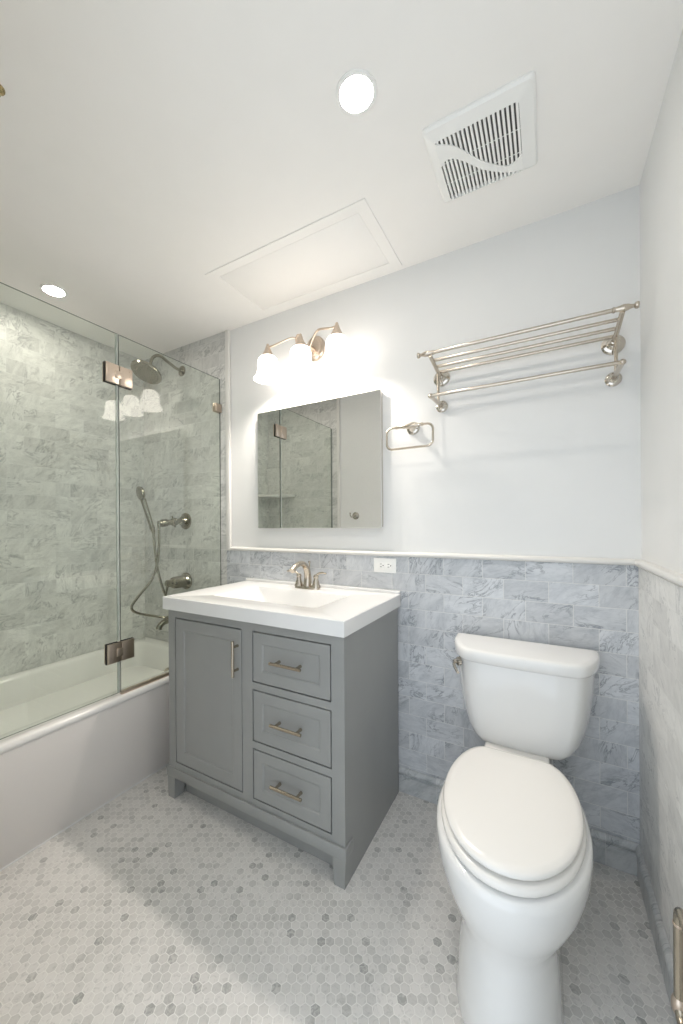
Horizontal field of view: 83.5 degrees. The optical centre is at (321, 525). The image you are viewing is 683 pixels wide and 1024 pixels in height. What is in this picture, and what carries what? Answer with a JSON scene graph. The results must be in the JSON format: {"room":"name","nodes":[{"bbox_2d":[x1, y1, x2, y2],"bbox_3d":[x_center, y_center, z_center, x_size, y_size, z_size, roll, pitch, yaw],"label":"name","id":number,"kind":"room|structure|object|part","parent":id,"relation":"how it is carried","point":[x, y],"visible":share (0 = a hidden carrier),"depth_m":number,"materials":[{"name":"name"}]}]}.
{"room":"bathroom","nodes":[
{"label":"bathroom","id":0,"kind":"room"},
{"bbox_2d":[0,303,144,677],"bbox_3d":[-1.734,0.034,2.097,0.100,2.452,1.640,0,0,30],"label":"wall","id":1,"kind":"structure","parent":0,"point":[60,594],"depth_m":2.31,"materials":[{"name":"tile"}]},
{"bbox_2d":[0,764,674,1023],"bbox_3d":[-0.451,1.302,1.406,3.000,0.100,1.740,0,0,30],"label":"floor","id":2,"kind":"structure","parent":0,"point":[153,907],"depth_m":1.18,"materials":[{"name":"tile"}]},
{"bbox_2d":[0,637,168,870],"bbox_3d":[-1.307,1.031,1.932,0.793,0.452,1.476,0,0,30],"label":"bathtub","id":3,"kind":"object","parent":2,"relation":"on","point":[55,773],"visible":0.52,"depth_m":1.75,"materials":[{"name":"white ceramic"}]},
{"bbox_2d":[0,637,168,753],"bbox_3d":[-1.307,0.996,1.932,0.793,0.382,1.476,0,0,30],"label":"basin","id":4,"kind":"object","parent":3,"relation":"in","point":[136,721],"depth_m":1.95,"materials":[{"name":"white ceramic"}]},
{"bbox_2d":[167,608,398,889],"bbox_3d":[-0.184,0.815,1.768,0.928,0.870,0.586,0,0,30],"label":"vanity cabinet","id":5,"kind":"object","parent":2,"relation":"on","point":[291,734],"visible":0.98,"depth_m":1.50,"materials":[{"name":"grey paint"}]},
{"bbox_3d":[-0.677,1.203,1.787,0.049,0.100,0.058,0,0,30],"label":"leg","id":6,"kind":"part","parent":5,"relation":"part of","materials":[{"name":"grey paint"}]},
{"bbox_3d":[-0.490,0.753,1.662,0.397,0.656,0.020,0,0,30],"label":"door","id":7,"kind":"part","parent":5,"relation":"part of","materials":[{"name":"grey paint"}]},
{"bbox_3d":[-0.356,0.538,1.535,0.012,0.146,0.012,0,0,30],"label":"handle","id":8,"kind":"part","parent":5,"relation":"part of","materials":[{"name":"silver metal"}]},
{"bbox_3d":[-0.301,1.132,1.567,0.928,0.042,0.065,0,0,30],"label":"rail","id":9,"kind":"part","parent":5,"relation":"part of","materials":[{"name":"grey paint"}]},
{"bbox_2d":[163,578,400,637],"bbox_3d":[-0.180,0.379,1.780,0.940,0.139,0.587,0,0,30],"label":"countertop","id":10,"kind":"structure","parent":5,"relation":"on","point":[331,610],"depth_m":1.64,"materials":[{"name":"white ceramic"}]},
{"bbox_2d":[287,561,326,589],"bbox_3d":[-0.092,0.249,1.950,0.187,0.147,0.187,0,0,-20],"label":"sink faucet","id":11,"kind":"object","parent":10,"relation":"on","point":[299,584],"visible":1,"depth_m":1.94,"materials":[{"name":"silver metal"}]},
{"bbox_3d":[-0.116,0.280,1.991,0.048,0.066,0.048,0,0,30],"label":"handle","id":12,"kind":"part","parent":11,"relation":"part of","materials":[{"name":"silver metal"}]},
{"bbox_3d":[-0.103,0.246,1.912,0.043,0.139,0.170,0,0,30],"label":"spout","id":13,"kind":"part","parent":11,"relation":"part of","materials":[{"name":"silver metal"}]},
{"bbox_3d":[-0.071,0.316,1.965,0.150,0.013,0.056,0,0,30],"label":"plate","id":14,"kind":"part","parent":11,"relation":"part of","materials":[{"name":"silver metal"}]},
{"bbox_3d":[-0.027,0.279,1.938,0.048,0.066,0.048,0,0,30],"label":"handle","id":15,"kind":"part","parent":11,"relation":"part of","materials":[{"name":"silver metal"}]},
{"bbox_3d":[-0.136,0.520,1.405,0.142,0.012,0.012,0,0,30],"label":"handle","id":16,"kind":"part","parent":5,"relation":"part of","materials":[{"name":"silver metal"}]},
{"bbox_3d":[-0.133,0.986,1.406,0.142,0.012,0.012,0,0,30],"label":"handle","id":17,"kind":"part","parent":5,"relation":"part of","materials":[{"name":"silver metal"}]},
{"bbox_3d":[-0.134,0.753,1.406,0.142,0.012,0.012,0,0,30],"label":"handle","id":18,"kind":"part","parent":5,"relation":"part of","materials":[{"name":"silver metal"}]},
{"bbox_3d":[-0.116,0.520,1.440,0.350,0.194,0.020,0,0,30],"label":"drawer","id":19,"kind":"part","parent":5,"relation":"part of","materials":[{"name":"grey paint"}]},
{"bbox_3d":[-0.113,0.986,1.440,0.350,0.192,0.020,0,0,30],"label":"drawer","id":20,"kind":"part","parent":5,"relation":"part of","materials":[{"name":"grey paint"}]},
{"bbox_3d":[-0.114,0.753,1.440,0.350,0.197,0.020,0,0,30],"label":"drawer","id":21,"kind":"part","parent":5,"relation":"part of","materials":[{"name":"grey paint"}]},
{"bbox_3d":[0.076,1.199,1.344,0.050,0.100,0.058,0,0,30],"label":"leg","id":22,"kind":"part","parent":5,"relation":"part of","materials":[{"name":"grey paint"}]},
{"bbox_2d":[436,633,599,1023],"bbox_3d":[0.605,0.853,1.188,0.499,0.784,0.782,0,0,30],"label":"toilet","id":23,"kind":"object","parent":2,"relation":"on","point":[514,835],"visible":1,"depth_m":1.01,"materials":[{"name":"white ceramic"}]},
{"bbox_3d":[0.518,0.532,1.466,0.036,0.042,0.088,0,0,30],"label":"flush lever","id":24,"kind":"part","parent":23,"relation":"part of","materials":[{"name":"silver metal"}]},
{"bbox_3d":[0.537,0.795,1.096,0.360,0.027,0.512,0,0,30],"label":"seat lid","id":25,"kind":"part","parent":23,"relation":"part of","materials":[{"name":"white plastic"}]},
{"bbox_3d":[0.537,0.821,1.095,0.370,0.026,0.534,0,0,30],"label":"seat","id":26,"kind":"part","parent":23,"relation":"part of","materials":[{"name":"white plastic"}]},
{"bbox_3d":[0.748,0.659,1.433,0.471,0.314,0.213,0,0,30],"label":"tank","id":27,"kind":"part","parent":23,"relation":"part of","materials":[{"name":"white ceramic"}]},
{"bbox_3d":[0.744,0.483,1.427,0.499,0.046,0.225,0,0,30],"label":"tank lid","id":28,"kind":"part","parent":23,"relation":"part of","materials":[{"name":"white ceramic"}]},
{"bbox_2d":[0,0,682,359],"bbox_3d":[-0.468,-1.250,1.404,3.000,0.100,1.740,0,0,30],"label":"ceiling","id":29,"kind":"structure","parent":0,"point":[148,148],"depth_m":1.16,"materials":[{"name":"paint"}]},
{"bbox_2d":[0,84,4,96],"bbox_3d":[-0.888,-1.188,1.044,0.038,0.018,0.038,0,0,30],"label":"sprinkler","id":30,"kind":"object","parent":29,"relation":"attached to","point":[2,90],"visible":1,"depth_m":1.05,"materials":[{"name":"gold metal"}]},
{"bbox_2d":[40,283,67,297],"bbox_3d":[-1.360,-1.192,1.944,0.116,0.005,0.116,0,0,30],"label":"recessed light","id":31,"kind":"object","parent":29,"relation":"in","point":[50,289],"visible":1,"depth_m":1.94,"materials":[{"name":"white plastic"}]},
{"bbox_2d":[205,198,401,315],"bbox_3d":[-0.091,-1.201,1.796,0.830,0.004,0.422,0,0,30],"label":"access panel","id":32,"kind":"object","parent":29,"relation":"attached to","point":[346,246],"visible":1,"depth_m":1.75,"materials":[{"name":"paint"}]},
{"bbox_3d":[-0.091,-1.201,1.796,0.734,0.003,0.326,0,0,30],"label":"hatch door","id":33,"kind":"part","parent":32,"relation":"part of","materials":[{"name":"paint"}]},
{"bbox_2d":[336,69,376,116],"bbox_3d":[0.098,-1.201,1.064,0.116,0.005,0.116,0,0,30],"label":"recessed light","id":34,"kind":"object","parent":29,"relation":"in","point":[356,90],"visible":1,"depth_m":1.06,"materials":[{"name":"white plastic"}]},
{"bbox_2d":[422,71,537,202],"bbox_3d":[0.511,-1.196,1.218,0.304,0.020,0.304,0,0,30],"label":"exhaust fan","id":35,"kind":"object","parent":29,"relation":"attached to","point":[491,139],"visible":1,"depth_m":1.18,"materials":[{"name":"white plastic"}]},
{"bbox_2d":[143,185,641,843],"bbox_3d":[-0.046,0.023,2.107,3.000,2.452,0.111,0,0,30],"label":"wall","id":36,"kind":"structure","parent":0,"point":[548,466],"depth_m":1.65,"materials":[{"name":"paint"}]},
{"bbox_2d":[130,486,167,618],"bbox_3d":[-1.024,0.172,2.316,0.246,0.813,0.082,0,0,-29],"label":"shower","id":37,"kind":"object","parent":36,"relation":"attached to","point":[140,492],"visible":0.91,"depth_m":2.32,"materials":[{"name":"silver metal"}]},
{"bbox_3d":[-1.051,-0.059,2.315,0.086,0.211,0.033,0,0,-45],"label":"handle","id":38,"kind":"part","parent":37,"relation":"part of","materials":[{"name":"silver metal"}]},
{"bbox_2d":[130,354,185,383],"bbox_3d":[-1.020,-0.983,2.408,0.186,0.193,0.351,0,0,30],"label":"shower","id":39,"kind":"object","parent":36,"relation":"attached to","point":[145,371],"visible":1,"depth_m":2.33,"materials":[{"name":"silver metal"}]},
{"bbox_3d":[-0.996,-1.031,2.450,0.019,0.098,0.244,0,0,30],"label":"arm","id":40,"kind":"part","parent":39,"relation":"part of","materials":[{"name":"silver metal"}]},
{"bbox_2d":[156,618,168,629],"bbox_3d":[-0.956,0.605,2.449,0.072,0.084,0.229,0,0,30],"label":"tub spout","id":41,"kind":"object","parent":36,"relation":"attached to","point":[163,622],"visible":0.42,"depth_m":2.37,"materials":[{"name":"silver metal"}]},
{"bbox_2d":[118,335,221,693],"bbox_3d":[-0.793,-0.054,2.101,0.028,1.711,0.656,0,0,30],"label":"fixed glass panel","id":42,"kind":"object","parent":36,"relation":"attached to","point":[216,407],"visible":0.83,"depth_m":1.93,"materials":[{"name":"clear glass"}]},
{"bbox_2d":[0,282,133,739],"bbox_3d":[-1.151,-0.057,1.492,0.035,1.699,0.884,0,0,30],"label":"glass shower door","id":43,"kind":"structure","parent":42,"relation":"attached to","point":[113,374],"depth_m":1.80,"materials":[{"name":"clear glass"}]},
{"bbox_3d":[-0.949,-0.710,1.843,0.032,0.090,0.063,0,0,30],"label":"panel plate","id":44,"kind":"part","parent":43,"relation":"part of","materials":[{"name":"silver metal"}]},
{"bbox_3d":[-0.941,0.595,1.845,0.032,0.090,0.063,0,0,30],"label":"panel plate","id":45,"kind":"part","parent":43,"relation":"part of","materials":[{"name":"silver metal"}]},
{"bbox_2d":[157,513,190,528],"bbox_3d":[-0.959,-0.030,2.449,0.108,0.108,0.226,0,0,30],"label":"handle","id":46,"kind":"object","parent":36,"relation":"attached to","point":[184,520],"visible":1,"depth_m":2.48,"materials":[{"name":"silver metal"}]},
{"bbox_3d":[-0.965,-0.021,2.441,0.053,0.062,0.161,0,0,30],"label":"holder arm","id":47,"kind":"part","parent":46,"relation":"part of","materials":[{"name":"silver metal"}]},
{"bbox_2d":[164,572,191,594],"bbox_3d":[-0.941,0.384,2.476,0.112,0.143,0.163,0,0,30],"label":"tub valve","id":48,"kind":"object","parent":36,"relation":"attached to","point":[184,581],"visible":0.98,"depth_m":2.47,"materials":[{"name":"silver metal"}]},
{"bbox_3d":[-0.973,0.400,2.421,0.048,0.111,0.036,0,0,30],"label":"lever handle","id":49,"kind":"part","parent":48,"relation":"part of","materials":[{"name":"silver metal"}]},
{"bbox_2d":[225,330,231,549],"bbox_3d":[-0.572,-0.524,2.351,0.034,1.353,0.019,0,0,30],"label":"trim","id":50,"kind":"structure","parent":36,"relation":"attached to","point":[227,332],"depth_m":2.34,"materials":[{"name":"white stone"}]},
{"bbox_2d":[253,322,352,384],"bbox_3d":[-0.086,-0.889,1.943,0.567,0.235,0.226,0,0,30],"label":"vanity light","id":51,"kind":"object","parent":36,"relation":"attached to","point":[336,348],"visible":1,"depth_m":1.90,"materials":[{"name":"white glass"}]},
{"bbox_3d":[-0.281,-0.831,2.016,0.155,0.121,0.152,0,0,30],"label":"lamp shade","id":52,"kind":"part","parent":51,"relation":"part of","materials":[{"name":"white glass"}]},
{"bbox_3d":[-0.175,-0.947,1.993,0.221,0.070,0.019,0,0,10],"label":"arm","id":53,"kind":"part","parent":51,"relation":"part of","materials":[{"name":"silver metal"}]},
{"bbox_3d":[-0.104,-0.832,1.911,0.155,0.121,0.152,0,0,30],"label":"lamp shade","id":54,"kind":"part","parent":51,"relation":"part of","materials":[{"name":"white glass"}]},
{"bbox_3d":[-0.037,-0.941,2.026,0.116,0.132,0.034,0,0,30],"label":"wall plate","id":55,"kind":"part","parent":51,"relation":"part of","materials":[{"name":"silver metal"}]},
{"bbox_3d":[0.001,-0.948,1.889,0.019,0.070,0.221,0,0,-39],"label":"arm","id":56,"kind":"part","parent":51,"relation":"part of","materials":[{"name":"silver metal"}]},
{"bbox_3d":[0.074,-0.833,1.807,0.155,0.121,0.152,0,0,30],"label":"lamp shade","id":57,"kind":"part","parent":51,"relation":"part of","materials":[{"name":"white glass"}]},
{"bbox_2d":[258,389,382,527],"bbox_3d":[-0.033,-0.318,2.028,0.756,0.661,0.030,0,0,30],"label":"mirror","id":58,"kind":"object","parent":36,"relation":"attached to","point":[320,464],"visible":1,"depth_m":1.98,"materials":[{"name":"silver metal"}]},
{"bbox_2d":[374,558,395,572],"bbox_3d":[0.304,0.191,1.832,0.113,0.069,0.008,0,0,30],"label":"wall outlet","id":59,"kind":"object","parent":36,"relation":"attached to","point":[384,565],"visible":1,"depth_m":1.83,"materials":[{"name":"white plastic"}]},
{"bbox_2d":[378,562,383,568],"bbox_3d":[0.287,0.191,1.840,0.034,0.031,0.003,0,0,30],"label":"receptacle","id":60,"kind":"object","parent":59,"relation":"attached to","point":[380,564],"depth_m":1.84,"materials":[{"name":"white plastic"}]},
{"bbox_2d":[385,562,391,568],"bbox_3d":[0.320,0.191,1.821,0.034,0.031,0.003,0,0,30],"label":"receptacle","id":61,"kind":"object","parent":59,"relation":"attached to","point":[388,565],"depth_m":1.82,"materials":[{"name":"white plastic"}]},
{"bbox_2d":[386,422,433,450],"bbox_3d":[0.408,-0.413,1.744,0.222,0.135,0.072,0,0,30],"label":"towel ring","id":62,"kind":"object","parent":36,"relation":"attached to","point":[412,428],"visible":1,"depth_m":1.73,"materials":[{"name":"silver metal"}]},
{"bbox_2d":[229,547,639,564],"bbox_3d":[0.289,0.136,1.845,1.957,0.023,0.024,0,0,30],"label":"trim","id":63,"kind":"structure","parent":36,"relation":"attached to","point":[611,561],"depth_m":1.65,"materials":[{"name":"white stone"}]},
{"bbox_2d":[399,766,639,875],"bbox_3d":[0.754,1.188,1.575,0.893,0.113,0.026,0,0,30],"label":"baseboard","id":64,"kind":"structure","parent":36,"relation":"attached to","point":[618,853],"depth_m":1.41,"materials":[{"name":"stone"}]},
{"bbox_2d":[417,301,639,412],"bbox_3d":[0.744,-0.605,1.462,0.707,0.198,0.216,0,0,30],"label":"towel rack","id":65,"kind":"object","parent":36,"relation":"attached to","point":[612,344],"visible":1,"depth_m":1.39,"materials":[{"name":"silver metal"}]},
{"bbox_3d":[0.484,-0.525,1.613,0.020,0.027,0.200,0,0,30],"label":"bar post","id":66,"kind":"part","parent":65,"relation":"part of","materials":[{"name":"silver metal"}]},
{"bbox_3d":[0.484,-0.669,1.615,0.016,0.041,0.196,0,0,30],"label":"arm","id":67,"kind":"part","parent":65,"relation":"part of","materials":[{"name":"silver metal"}]},
{"bbox_3d":[0.693,-0.692,1.379,0.660,0.014,0.014,0,0,30],"label":"rail","id":68,"kind":"part","parent":65,"relation":"part of","materials":[{"name":"silver metal"}]},
{"bbox_3d":[0.725,-0.682,1.421,0.620,0.012,0.013,0,0,30],"label":"rail","id":69,"kind":"part","parent":65,"relation":"part of","materials":[{"name":"silver metal"}]},
{"bbox_3d":[0.778,-0.670,1.511,0.620,0.012,0.013,0,0,30],"label":"rail","id":70,"kind":"part","parent":65,"relation":"part of","materials":[{"name":"silver metal"}]},
{"bbox_3d":[0.751,-0.675,1.466,0.620,0.012,0.013,0,0,30],"label":"rail","id":71,"kind":"part","parent":65,"relation":"part of","materials":[{"name":"silver metal"}]},
{"bbox_3d":[1.011,-0.672,1.304,0.016,0.041,0.196,0,0,30],"label":"arm","id":72,"kind":"part","parent":65,"relation":"part of","materials":[{"name":"silver metal"}]},
{"bbox_3d":[1.011,-0.528,1.303,0.020,0.027,0.200,0,0,30],"label":"bar post","id":73,"kind":"part","parent":65,"relation":"part of","materials":[{"name":"silver metal"}]},
{"bbox_2d":[638,28,682,954],"bbox_3d":[0.760,0.019,0.629,0.111,2.452,1.640,0,0,30],"label":"wall","id":74,"kind":"structure","parent":0,"point":[661,183],"depth_m":1.09,"materials":[{"name":"paint"}]},
{"bbox_2d":[635,845,676,1023],"bbox_3d":[0.753,1.188,0.720,0.026,0.113,1.500,0,0,30],"label":"baseboard","id":75,"kind":"structure","parent":74,"relation":"attached to","point":[663,949],"depth_m":1.12,"materials":[{"name":"stone"}]},
{"bbox_2d":[634,559,682,587],"bbox_3d":[0.748,0.134,0.718,0.024,0.023,1.500,0,0,30],"label":"trim","id":76,"kind":"structure","parent":74,"relation":"attached to","point":[671,576],"depth_m":1.05,"materials":[{"name":"white stone"}]},
{"bbox_2d":[671,907,682,1023],"bbox_3d":[0.674,0.845,0.655,0.072,0.254,0.230,0,0,30],"label":"toilet paper holder","id":77,"kind":"object","parent":74,"relation":"attached to","point":[677,995],"visible":1,"depth_m":0.75,"materials":[{"name":"silver metal"}]}
]}

